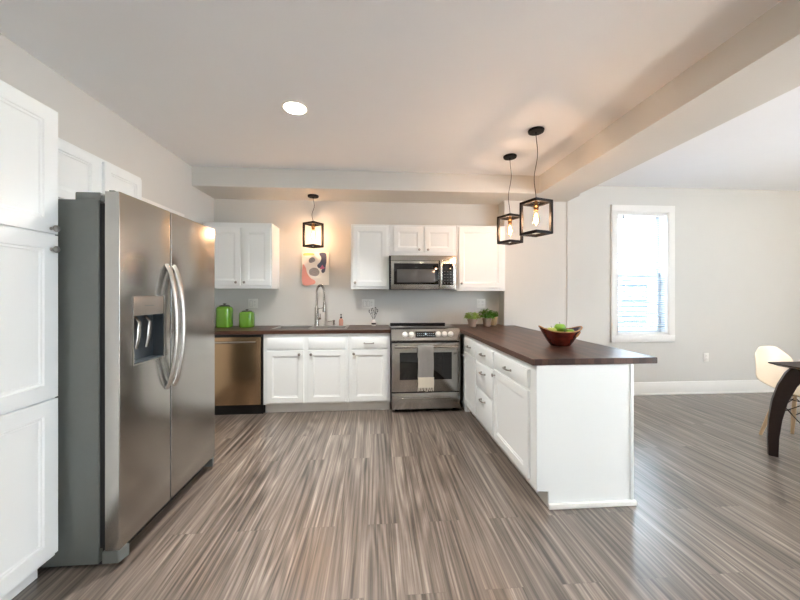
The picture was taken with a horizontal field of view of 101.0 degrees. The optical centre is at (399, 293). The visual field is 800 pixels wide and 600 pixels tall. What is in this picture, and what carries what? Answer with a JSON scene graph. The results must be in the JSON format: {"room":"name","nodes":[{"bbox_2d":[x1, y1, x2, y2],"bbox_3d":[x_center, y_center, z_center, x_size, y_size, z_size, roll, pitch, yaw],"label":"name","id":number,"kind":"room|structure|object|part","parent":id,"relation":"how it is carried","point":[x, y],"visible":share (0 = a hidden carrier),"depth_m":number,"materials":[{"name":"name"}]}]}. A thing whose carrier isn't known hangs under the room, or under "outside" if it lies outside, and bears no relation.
{"room":"kitchen","nodes":[
{"label":"kitchen","id":0,"kind":"room"},
{"bbox_2d":[0,33,213,224],"bbox_3d":[-2.095,-0.040,0.471,0.120,2.700,7.490,0,0,-4],"label":"wall","id":1,"kind":"structure","parent":0,"point":[84,122],"depth_m":2.45,"materials":[{"name":"paint"}]},
{"bbox_2d":[58,137,141,199],"bbox_3d":[-1.996,-0.670,1.985,0.296,0.360,0.855,0,0,-4],"label":"upper cabinet","id":2,"kind":"object","parent":1,"relation":"attached to","point":[79,170],"visible":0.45,"depth_m":1.96,"materials":[{"name":"paint"}]},
{"bbox_3d":[-1.845,-0.675,1.808,0.019,0.310,0.440,0,0,-4],"label":"door","id":3,"kind":"part","parent":2,"relation":"part of","materials":[{"name":"paint"}]},
{"bbox_3d":[-1.876,-0.675,2.237,0.019,0.310,0.330,0,0,-4],"label":"door","id":4,"kind":"part","parent":2,"relation":"part of","materials":[{"name":"paint"}]},
{"bbox_2d":[142,197,183,216],"bbox_3d":[-2.213,-0.800,3.075,0.030,0.040,0.660,0,0,-4],"label":"trim","id":5,"kind":"structure","parent":1,"relation":"attached to","point":[143,199],"depth_m":3.04,"materials":[{"name":"paint"}]},
{"bbox_2d":[214,199,498,325],"bbox_3d":[-0.506,-0.040,4.284,3.614,2.700,0.120,0,0,-4],"label":"wall","id":6,"kind":"structure","parent":0,"point":[293,303],"depth_m":4.20,"materials":[{"name":"paint"}]},
{"bbox_2d":[203,222,278,288],"bbox_3d":[-1.885,-0.445,3.943,0.765,0.760,0.352,0,0,-4],"label":"upper cabinet","id":7,"kind":"object","parent":6,"relation":"attached to","point":[246,254],"visible":0.95,"depth_m":3.81,"materials":[{"name":"paint"}]},
{"bbox_3d":[-2.024,-0.432,3.796,0.365,0.665,0.019,0,0,-4],"label":"door","id":8,"kind":"part","parent":7,"relation":"part of","materials":[{"name":"paint"}]},
{"bbox_3d":[-1.659,-0.432,3.823,0.307,0.665,0.019,0,0,-4],"label":"door","id":9,"kind":"part","parent":7,"relation":"part of","materials":[{"name":"paint"}]},
{"bbox_2d":[248,299,257,307],"bbox_3d":[-1.835,0.118,4.121,0.116,0.115,0.008,0,0,-4],"label":"wall outlet","id":10,"kind":"object","parent":6,"relation":"attached to","point":[252,303],"visible":1,"depth_m":4.12,"materials":[{"name":"white plastic"}]},
{"bbox_2d":[302,252,328,285],"bbox_3d":[-1.069,-0.318,4.170,0.337,0.426,0.022,0,0,-4],"label":"wall art","id":11,"kind":"object","parent":6,"relation":"attached to","point":[315,265],"visible":1,"depth_m":4.16,"materials":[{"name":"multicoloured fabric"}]},
{"bbox_2d":[362,299,373,307],"bbox_3d":[-0.409,0.125,4.227,0.162,0.115,0.008,0,0,-4],"label":"switch plate","id":12,"kind":"object","parent":6,"relation":"attached to","point":[366,303],"visible":1,"depth_m":4.22,"materials":[{"name":"white plastic"}]},
{"bbox_2d":[351,224,388,288],"bbox_3d":[-0.365,-0.444,4.056,0.457,0.768,0.352,0,0,-4],"label":"upper cabinet","id":13,"kind":"object","parent":6,"relation":"attached to","point":[369,243],"visible":0.98,"depth_m":3.92,"materials":[{"name":"paint"}]},
{"bbox_2d":[389,225,455,255],"bbox_3d":[0.270,-0.642,4.103,0.812,0.375,0.352,0,0,-4],"label":"upper cabinet","id":14,"kind":"object","parent":6,"relation":"attached to","point":[416,240],"visible":0.97,"depth_m":3.96,"materials":[{"name":"paint"}]},
{"bbox_3d":[0.097,-0.650,3.954,0.345,0.300,0.019,0,0,-4],"label":"door","id":15,"kind":"part","parent":14,"relation":"part of","materials":[{"name":"paint"}]},
{"bbox_2d":[388,255,455,289],"bbox_3d":[0.254,-0.250,4.041,0.786,0.400,0.471,0,0,-4],"label":"microwave","id":16,"kind":"object","parent":14,"relation":"attached to","point":[406,272],"visible":1,"depth_m":3.86,"materials":[{"name":"silver metal"}]},
{"bbox_3d":[0.478,-0.233,3.851,0.026,0.338,0.058,0,0,-4],"label":"handle","id":17,"kind":"part","parent":16,"relation":"part of","materials":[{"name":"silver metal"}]},
{"bbox_3d":[0.469,-0.650,3.981,0.350,0.300,0.019,0,0,-4],"label":"door","id":18,"kind":"part","parent":14,"relation":"part of","materials":[{"name":"paint"}]},
{"bbox_2d":[451,225,504,290],"bbox_3d":[0.980,-0.435,4.156,0.607,0.795,0.352,0,0,-4],"label":"upper cabinet","id":19,"kind":"object","parent":6,"relation":"attached to","point":[480,261],"visible":0.96,"depth_m":4.02,"materials":[{"name":"paint"}]},
{"bbox_2d":[477,299,484,307],"bbox_3d":[1.066,0.124,4.336,0.116,0.115,0.008,0,0,-4],"label":"wall outlet","id":20,"kind":"object","parent":6,"relation":"attached to","point":[480,302],"visible":1,"depth_m":4.33,"materials":[{"name":"white plastic"}]},
{"bbox_2d":[0,0,799,190],"bbox_3d":[2.051,-1.440,0.779,8.434,0.100,7.490,0,0,-4],"label":"ceiling","id":21,"kind":"structure","parent":0,"point":[420,86],"depth_m":2.13,"materials":[{"name":"paint"}]},
{"bbox_2d":[281,100,308,115],"bbox_3d":[-0.785,-1.387,2.466,0.196,0.007,0.196,0,0,-4],"label":"recessed light","id":22,"kind":"object","parent":21,"relation":"in","point":[292,107],"visible":1,"depth_m":2.46,"materials":[{"name":"paint"}]},
{"bbox_2d":[192,166,580,204],"bbox_3d":[-0.074,-1.285,4.005,4.434,0.210,0.500,0,0,-4],"label":"ceiling beam","id":23,"kind":"structure","parent":21,"relation":"attached to","point":[216,182],"depth_m":3.79,"materials":[{"name":"paint"}]},
{"bbox_2d":[303,194,323,248],"bbox_3d":[-1.040,-0.870,3.954,0.175,0.619,0.175,0,0,31],"label":"pendant lamp","id":24,"kind":"object","parent":23,"relation":"hanging from","point":[313,224],"visible":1,"depth_m":3.94,"materials":[{"name":"black metal"}]},
{"bbox_2d":[497,153,522,244],"bbox_3d":[1.108,-0.949,3.324,0.179,0.881,0.179,0,0,-27],"label":"pendant lamp","id":25,"kind":"object","parent":21,"relation":"hanging from","point":[511,156],"visible":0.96,"depth_m":3.32,"materials":[{"name":"black metal"}]},
{"bbox_2d":[507,216,511,223],"bbox_3d":[1.108,-0.746,3.324,0.048,0.082,0.047,0,0,18],"label":"socket","id":26,"kind":"object","parent":25,"relation":"attached to","point":[509,220],"depth_m":3.31,"materials":[{"name":"gold metal"}]},
{"bbox_3d":[1.107,-1.063,3.326,0.033,0.593,0.012,0,0,7],"label":"cord","id":27,"kind":"part","parent":25,"relation":"part of","materials":[{"name":"black metal"}]},
{"bbox_2d":[519,126,552,236],"bbox_3d":[1.153,-0.946,2.797,0.188,0.888,0.188,0,0,-23],"label":"pendant lamp","id":28,"kind":"object","parent":21,"relation":"hanging from","point":[534,131],"visible":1,"depth_m":2.78,"materials":[{"name":"black metal"}]},
{"bbox_2d":[533,201,538,210],"bbox_3d":[1.153,-0.746,2.797,0.048,0.082,0.047,0,0,22],"label":"socket","id":29,"kind":"object","parent":28,"relation":"attached to","point":[535,206],"depth_m":2.78,"materials":[{"name":"gold metal"}]},
{"bbox_3d":[1.153,-1.063,2.799,0.033,0.593,0.012,0,0,11],"label":"cord","id":30,"kind":"part","parent":28,"relation":"part of","materials":[{"name":"black metal"}]},
{"bbox_2d":[539,0,799,194],"bbox_3d":[2.126,-1.285,0.534,0.480,0.210,6.750,0,0,-4],"label":"ceiling beam","id":31,"kind":"structure","parent":21,"relation":"attached to","point":[760,63],"depth_m":2.10,"materials":[{"name":"paint"}]},
{"bbox_2d":[11,392,799,599],"bbox_3d":[2.051,1.360,0.779,8.434,0.100,7.490,0,0,-4],"label":"floor","id":32,"kind":"structure","parent":0,"point":[385,504],"depth_m":1.93,"materials":[{"name":"laminate"}]},
{"bbox_2d":[0,80,59,599],"bbox_3d":[-1.803,0.233,1.162,0.560,2.155,0.705,0,0,-4],"label":"pantry cabinet","id":33,"kind":"object","parent":32,"relation":"on","point":[29,249],"visible":1,"depth_m":1.40,"materials":[{"name":"paint"}]},
{"bbox_3d":[-1.565,0.834,1.192,0.019,0.708,0.670,0,0,-4],"label":"door","id":34,"kind":"part","parent":33,"relation":"part of","materials":[{"name":"paint"}]},
{"bbox_3d":[-1.565,0.102,1.192,0.019,0.740,0.670,0,0,-4],"label":"door","id":35,"kind":"part","parent":33,"relation":"part of","materials":[{"name":"paint"}]},
{"bbox_3d":[-1.565,-0.557,1.192,0.019,0.565,0.670,0,0,-4],"label":"door","id":36,"kind":"part","parent":33,"relation":"part of","materials":[{"name":"paint"}]},
{"bbox_3d":[-1.563,-0.202,1.493,0.030,0.031,0.031,0,0,-4],"label":"knob","id":37,"kind":"part","parent":33,"relation":"part of","materials":[{"name":"silver metal"}]},
{"bbox_3d":[-1.563,-0.296,1.493,0.030,0.031,0.031,0,0,-4],"label":"knob","id":38,"kind":"part","parent":33,"relation":"part of","materials":[{"name":"silver metal"}]},
{"bbox_2d":[39,190,214,567],"bbox_3d":[-1.718,0.407,2.020,0.821,1.806,0.940,0,0,-4],"label":"refrigerator","id":39,"kind":"object","parent":32,"relation":"on","point":[136,396],"visible":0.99,"depth_m":1.63,"materials":[{"name":"silver metal"}]},
{"bbox_3d":[-1.388,0.367,1.771,0.064,1.715,0.393,0,0,-4],"label":"door","id":40,"kind":"part","parent":39,"relation":"part of","materials":[{"name":"metal"}]},
{"bbox_3d":[-1.373,0.062,1.788,0.029,0.100,0.239,0,0,-4],"label":"dispenser panel","id":41,"kind":"part","parent":39,"relation":"part of","materials":[{"name":"silver metal"}]},
{"bbox_3d":[-1.341,0.191,1.941,0.083,0.738,0.036,0,0,-4],"label":"handle","id":42,"kind":"part","parent":39,"relation":"part of","materials":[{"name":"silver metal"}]},
{"bbox_3d":[-1.347,0.191,2.011,0.083,0.738,0.036,0,0,-4],"label":"handle","id":43,"kind":"part","parent":39,"relation":"part of","materials":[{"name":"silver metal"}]},
{"bbox_3d":[-1.423,0.367,2.244,0.064,1.715,0.537,0,0,-4],"label":"door","id":44,"kind":"part","parent":39,"relation":"part of","materials":[{"name":"metal"}]},
{"bbox_2d":[215,334,264,414],"bbox_3d":[-1.808,0.874,3.788,0.595,0.872,0.596,0,0,-4],"label":"dishwasher","id":45,"kind":"object","parent":32,"relation":"on","point":[238,357],"visible":0.56,"depth_m":3.54,"materials":[{"name":"silver metal"}]},
{"bbox_3d":[-1.793,0.515,3.514,0.505,0.022,0.046,0,0,-4],"label":"handle","id":46,"kind":"part","parent":45,"relation":"part of","materials":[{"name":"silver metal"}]},
{"bbox_2d":[263,333,348,412],"bbox_3d":[-1.047,0.874,3.875,0.915,0.873,0.610,0,0,-4],"label":"base cabinet","id":47,"kind":"object","parent":32,"relation":"on","point":[302,372],"visible":0.98,"depth_m":3.61,"materials":[{"name":"paint"}]},
{"bbox_3d":[-1.249,0.901,3.595,0.394,0.567,0.019,0,0,-4],"label":"door","id":48,"kind":"part","parent":47,"relation":"part of","materials":[{"name":"paint"}]},
{"bbox_2d":[215,325,390,334],"bbox_3d":[-1.203,0.415,3.877,2.162,0.038,0.590,0,0,-4],"label":"countertop","id":49,"kind":"structure","parent":47,"relation":"on","point":[352,328],"depth_m":3.63,"materials":[{"name":"brown wood"}]},
{"bbox_2d":[216,303,232,327],"bbox_3d":[-2.092,0.253,3.936,0.168,0.286,0.168,0,0,-4],"label":"canister","id":50,"kind":"object","parent":49,"relation":"on","point":[224,313],"visible":1,"depth_m":3.86,"materials":[{"name":"green ceramic"}]},
{"bbox_2d":[239,309,254,327],"bbox_3d":[-1.833,0.288,3.955,0.160,0.215,0.160,0,0,-4],"label":"canister","id":51,"kind":"object","parent":49,"relation":"on","point":[246,317],"visible":1,"depth_m":3.88,"materials":[{"name":"green ceramic"}]},
{"bbox_2d":[270,325,348,329],"bbox_3d":[-1.037,0.484,3.901,0.840,0.189,0.445,0,0,-4],"label":"sink","id":52,"kind":"object","parent":49,"relation":"in","point":[282,327],"visible":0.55,"depth_m":4.02,"materials":[{"name":"metal"}]},
{"bbox_2d":[276,326,311,328],"bbox_3d":[-1.237,0.486,3.856,0.377,0.185,0.327,0,0,-4],"label":"basin","id":53,"kind":"object","parent":52,"relation":"in","point":[279,327],"depth_m":4.01,"materials":[{"name":"silver metal"}]},
{"bbox_2d":[311,326,345,328],"bbox_3d":[-0.832,0.486,3.886,0.377,0.185,0.327,0,0,-4],"label":"basin","id":54,"kind":"object","parent":52,"relation":"in","point":[313,327],"depth_m":4.04,"materials":[{"name":"silver metal"}]},
{"bbox_2d":[339,314,342,325],"bbox_3d":[-0.729,0.319,4.081,0.054,0.143,0.067,0,0,-4],"label":"soap bottle","id":55,"kind":"object","parent":52,"relation":"on","point":[340,319],"visible":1,"depth_m":4.06,"materials":[{"name":"pink plastic"}]},
{"bbox_2d":[314,284,325,325],"bbox_3d":[-0.980,0.136,4.046,0.181,0.509,0.060,0,0,34],"label":"kitchen faucet","id":56,"kind":"object","parent":49,"relation":"on","point":[317,318],"visible":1,"depth_m":4.06,"materials":[{"name":"silver metal"}]},
{"bbox_2d":[369,307,377,325],"bbox_3d":[-0.331,0.279,4.115,0.122,0.235,0.077,0,0,-4],"label":"bud vase","id":57,"kind":"object","parent":49,"relation":"on","point":[373,323],"visible":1,"depth_m":4.09,"materials":[{"name":"white ceramic"}]},
{"bbox_3d":[-0.803,0.901,3.628,0.412,0.567,0.019,0,0,-4],"label":"door","id":58,"kind":"part","parent":47,"relation":"part of","materials":[{"name":"paint"}]},
{"bbox_2d":[349,333,389,409],"bbox_3d":[-0.359,0.874,3.924,0.460,0.873,0.614,0,0,-4],"label":"base cabinet","id":59,"kind":"object","parent":32,"relation":"on","point":[369,353],"visible":0.98,"depth_m":3.66,"materials":[{"name":"paint"}]},
{"bbox_3d":[-0.337,0.541,3.663,0.407,0.127,0.019,0,0,-4],"label":"drawer","id":60,"kind":"part","parent":59,"relation":"part of","materials":[{"name":"paint"}]},
{"bbox_3d":[-0.337,0.901,3.663,0.407,0.567,0.019,0,0,-4],"label":"door","id":61,"kind":"part","parent":59,"relation":"part of","materials":[{"name":"paint"}]},
{"bbox_2d":[389,322,460,410],"bbox_3d":[0.270,0.840,3.927,0.768,0.940,0.702,0,0,-4],"label":"range","id":62,"kind":"object","parent":32,"relation":"on","point":[405,338],"visible":0.99,"depth_m":3.65,"materials":[{"name":"silver metal"}]},
{"bbox_3d":[0.226,0.379,4.247,0.708,0.018,0.057,0,0,-4],"label":"vent trim","id":63,"kind":"part","parent":62,"relation":"part of","materials":[{"name":"black plastic"}]},
{"bbox_2d":[389,324,456,328],"bbox_3d":[0.266,0.397,3.988,0.768,0.017,0.575,0,0,-4],"label":"cooktop","id":64,"kind":"object","parent":62,"relation":"in","point":[392,326],"depth_m":3.94,"materials":[{"name":"black glass"}]},
{"bbox_2d":[417,345,433,391],"bbox_3d":[0.279,0.808,3.591,0.178,0.498,0.060,0,0,-4],"label":"dish towel","id":65,"kind":"object","parent":62,"relation":"hanging from","point":[425,354],"visible":1,"depth_m":3.57,"materials":[{"name":"grey fabric"}]},
{"bbox_3d":[0.289,1.180,3.664,0.762,0.180,0.034,0,0,-4],"label":"storage drawer","id":66,"kind":"part","parent":62,"relation":"part of","materials":[{"name":"metal"}]},
{"bbox_3d":[0.290,0.808,3.663,0.762,0.540,0.038,0,0,-4],"label":"oven door","id":67,"kind":"part","parent":62,"relation":"part of","materials":[{"name":"metal"}]},
{"bbox_3d":[0.288,0.452,3.680,0.768,0.135,0.083,0,0,-4],"label":"control panel","id":68,"kind":"part","parent":62,"relation":"part of","materials":[{"name":"metal"}]},
{"bbox_3d":[0.293,0.575,3.611,0.710,0.026,0.068,0,0,-4],"label":"handle","id":69,"kind":"part","parent":62,"relation":"part of","materials":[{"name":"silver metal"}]},
{"bbox_2d":[460,333,484,428],"bbox_3d":[0.988,0.874,3.695,0.666,0.873,0.967,0,0,-4],"label":"base cabinet","id":70,"kind":"object","parent":32,"relation":"on","point":[468,359],"visible":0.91,"depth_m":3.46,"materials":[{"name":"paint"}]},
{"bbox_3d":[0.720,0.544,3.405,0.019,0.132,0.395,0,0,-4],"label":"drawer","id":71,"kind":"part","parent":70,"relation":"part of","materials":[{"name":"paint"}]},
{"bbox_3d":[0.720,0.905,3.405,0.019,0.560,0.395,0,0,-4],"label":"door","id":72,"kind":"part","parent":70,"relation":"part of","materials":[{"name":"paint"}]},
{"bbox_2d":[476,340,503,452],"bbox_3d":[1.042,0.874,2.971,0.666,0.873,0.482,0,0,-4],"label":"base cabinet","id":73,"kind":"object","parent":32,"relation":"on","point":[484,352],"visible":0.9,"depth_m":2.89,"materials":[{"name":"paint"}]},
{"bbox_3d":[0.754,1.038,2.951,0.019,0.293,0.456,0,0,-4],"label":"drawer","id":74,"kind":"part","parent":73,"relation":"part of","materials":[{"name":"paint"}]},
{"bbox_3d":[0.754,0.757,2.951,0.019,0.245,0.456,0,0,-4],"label":"drawer","id":75,"kind":"part","parent":73,"relation":"part of","materials":[{"name":"paint"}]},
{"bbox_3d":[0.754,0.549,2.951,0.019,0.142,0.456,0,0,-4],"label":"drawer","id":76,"kind":"part","parent":73,"relation":"part of","materials":[{"name":"paint"}]},
{"bbox_2d":[491,349,636,509],"bbox_3d":[1.042,0.874,3.096,0.686,0.873,2.168,0,0,-4],"label":"base cabinet","id":77,"kind":"object","parent":32,"relation":"on","point":[568,430],"visible":0.97,"depth_m":2.04,"materials":[{"name":"paint"}]},
{"bbox_3d":[0.795,0.539,2.396,0.019,0.122,0.603,0,0,-4],"label":"drawer","id":78,"kind":"part","parent":77,"relation":"part of","materials":[{"name":"paint"}]},
{"bbox_3d":[0.795,0.895,2.396,0.019,0.560,0.603,0,0,-4],"label":"door","id":79,"kind":"part","parent":77,"relation":"part of","materials":[{"name":"paint"}]},
{"bbox_2d":[450,324,656,364],"bbox_3d":[1.121,0.415,3.185,0.808,0.038,2.313,0,0,-4],"label":"countertop","id":80,"kind":"structure","parent":77,"relation":"on","point":[530,346],"depth_m":2.40,"materials":[{"name":"brown wood"}]},
{"bbox_2d":[464,312,480,326],"bbox_3d":[0.873,0.307,3.982,0.199,0.178,0.198,0,0,-4],"label":"potted plant","id":81,"kind":"object","parent":80,"relation":"on","point":[472,321],"visible":0.99,"depth_m":3.94,"materials":[{"name":"green plant"}]},
{"bbox_3d":[0.873,0.348,3.981,0.119,0.095,0.119,0,0,-4],"label":"pot","id":82,"kind":"part","parent":81,"relation":"part of","materials":[{"name":"beige ceramic"}]},
{"bbox_2d":[479,308,495,326],"bbox_3d":[1.068,0.283,4.052,0.210,0.226,0.223,0,0,-4],"label":"potted plant","id":83,"kind":"object","parent":80,"relation":"on","point":[488,315],"visible":0.98,"depth_m":4.01,"materials":[{"name":"green plant"}]},
{"bbox_3d":[1.068,0.346,4.050,0.114,0.100,0.114,0,0,-4],"label":"pot","id":84,"kind":"part","parent":83,"relation":"part of","materials":[{"name":"beige ceramic"}]},
{"bbox_2d":[491,311,498,324],"bbox_3d":[1.181,0.306,4.198,0.142,0.180,0.148,0,0,16],"label":"potted plant","id":85,"kind":"object","parent":80,"relation":"on","point":[493,321],"visible":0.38,"depth_m":4.16,"materials":[{"name":"green plant"}]},
{"bbox_3d":[1.187,0.344,4.199,0.106,0.105,0.106,0,0,-4],"label":"pot","id":86,"kind":"part","parent":85,"relation":"part of","materials":[{"name":"beige ceramic"}]},
{"bbox_2d":[538,325,582,345],"bbox_3d":[1.239,0.321,2.554,0.319,0.151,0.232,0,0,8],"label":"fruit bowl","id":87,"kind":"object","parent":80,"relation":"on","point":[555,338],"visible":0.91,"depth_m":2.48,"materials":[{"name":"brown wood"}]},
{"bbox_3d":[1.240,0.346,2.542,0.066,0.065,0.066,0,0,24],"label":"apple","id":88,"kind":"object","parent":87,"relation":"in","visible":0},
{"bbox_2d":[554,322,565,331],"bbox_3d":[1.244,0.258,2.564,0.084,0.082,0.084,0,0,24],"label":"apple","id":89,"kind":"object","parent":88,"relation":"on","point":[560,327],"visible":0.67,"depth_m":2.53,"materials":[{"name":"green food"}]},
{"bbox_3d":[1.141,0.874,2.040,0.617,0.873,0.012,0,0,-4],"label":"panel","id":90,"kind":"part","parent":77,"relation":"part of","materials":[{"name":"paint"}]},
{"bbox_3d":[1.363,0.874,3.126,0.022,0.873,2.156,0,0,-4],"label":"panel","id":91,"kind":"part","parent":77,"relation":"part of","materials":[{"name":"paint"}]},
{"bbox_2d":[755,346,799,434],"bbox_3d":[3.533,0.904,2.928,0.431,0.817,0.481,0,0,-4],"label":"dining chair","id":92,"kind":"object","parent":32,"relation":"on","point":[767,373],"visible":0.7,"depth_m":3.11,"materials":[{"name":"beige plastic"}]},
{"bbox_3d":[3.401,1.110,3.039,0.133,0.406,0.033,0,0,45],"label":"leg","id":93,"kind":"part","parent":92,"relation":"part of","materials":[{"name":"brown wood"}]},
{"bbox_3d":[3.647,1.110,3.057,0.033,0.406,0.133,0,0,37],"label":"leg","id":94,"kind":"part","parent":92,"relation":"part of","materials":[{"name":"brown wood"}]},
{"bbox_2d":[767,361,799,456],"bbox_3d":[3.802,0.935,2.299,1.566,0.750,0.956,0,0,-4],"label":"dining table","id":95,"kind":"object","parent":32,"relation":"on","point":[786,386],"visible":1,"depth_m":2.64,"materials":[{"name":"brown wood"}]},
{"bbox_2d":[499,200,566,330],"bbox_3d":[1.713,-0.040,4.350,0.820,2.700,0.318,0,0,-4],"label":"wall pier","id":96,"kind":"object","parent":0,"point":[535,293],"visible":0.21,"depth_m":4.19,"materials":[{"name":"paint"}]},
{"bbox_2d":[567,186,799,381],"bbox_3d":[3.997,-0.040,4.513,3.760,2.700,0.330,0,0,-4],"label":"wall","id":97,"kind":"structure","parent":0,"point":[737,251],"depth_m":4.35,"materials":[{"name":"paint"}]},
{"bbox_2d":[611,205,674,341],"bbox_3d":[3.137,-0.264,4.423,0.870,1.767,0.322,0,0,-4],"label":"window","id":98,"kind":"structure","parent":97,"relation":"in","point":[668,229],"depth_m":4.29,"materials":[{"name":"paint"}]},
{"bbox_3d":[3.137,-0.635,4.429,0.676,0.830,0.030,0,0,-4],"label":"sash","id":99,"kind":"part","parent":98,"relation":"part of","materials":[{"name":"glass"}]},
{"bbox_3d":[3.139,0.132,4.394,0.676,0.783,0.030,0,0,-4],"label":"sash","id":100,"kind":"part","parent":98,"relation":"part of","materials":[{"name":"glass"}]},
{"bbox_2d":[618,213,665,333],"bbox_3d":[3.146,-0.264,4.299,0.660,1.568,0.055,0,0,-4],"label":"window blind","id":101,"kind":"object","parent":98,"relation":"attached to","point":[619,214],"visible":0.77,"depth_m":4.30,"materials":[{"name":"plastic"}]},
{"bbox_3d":[3.146,0.511,4.307,0.660,0.018,0.024,0,0,-4],"label":"rail","id":102,"kind":"part","parent":101,"relation":"part of","materials":[{"name":"paint"}]},
{"bbox_2d":[634,380,774,395],"bbox_3d":[4.010,1.228,4.335,3.760,0.165,0.028,0,0,-4],"label":"baseboard","id":103,"kind":"structure","parent":97,"relation":"attached to","point":[728,386],"depth_m":4.33,"materials":[{"name":"paint"}]},
{"bbox_2d":[704,353,708,361],"bbox_3d":[4.034,0.835,4.346,0.070,0.115,0.008,0,0,-4],"label":"wall outlet","id":104,"kind":"object","parent":97,"relation":"attached to","point":[706,355],"visible":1,"depth_m":4.34,"materials":[{"name":"white plastic"}]},
{"label":"outside","id":105,"kind":"structure","parent":0,"visible":0},
{"bbox_2d":[618,278,646,329],"bbox_3d":[6.103,0.590,8.966,10.500,2.240,0.100,0,0,-4],"label":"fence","id":106,"kind":"object","parent":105,"point":[619,286],"visible":0.12,"depth_m":8.98,"materials":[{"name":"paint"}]}
]}

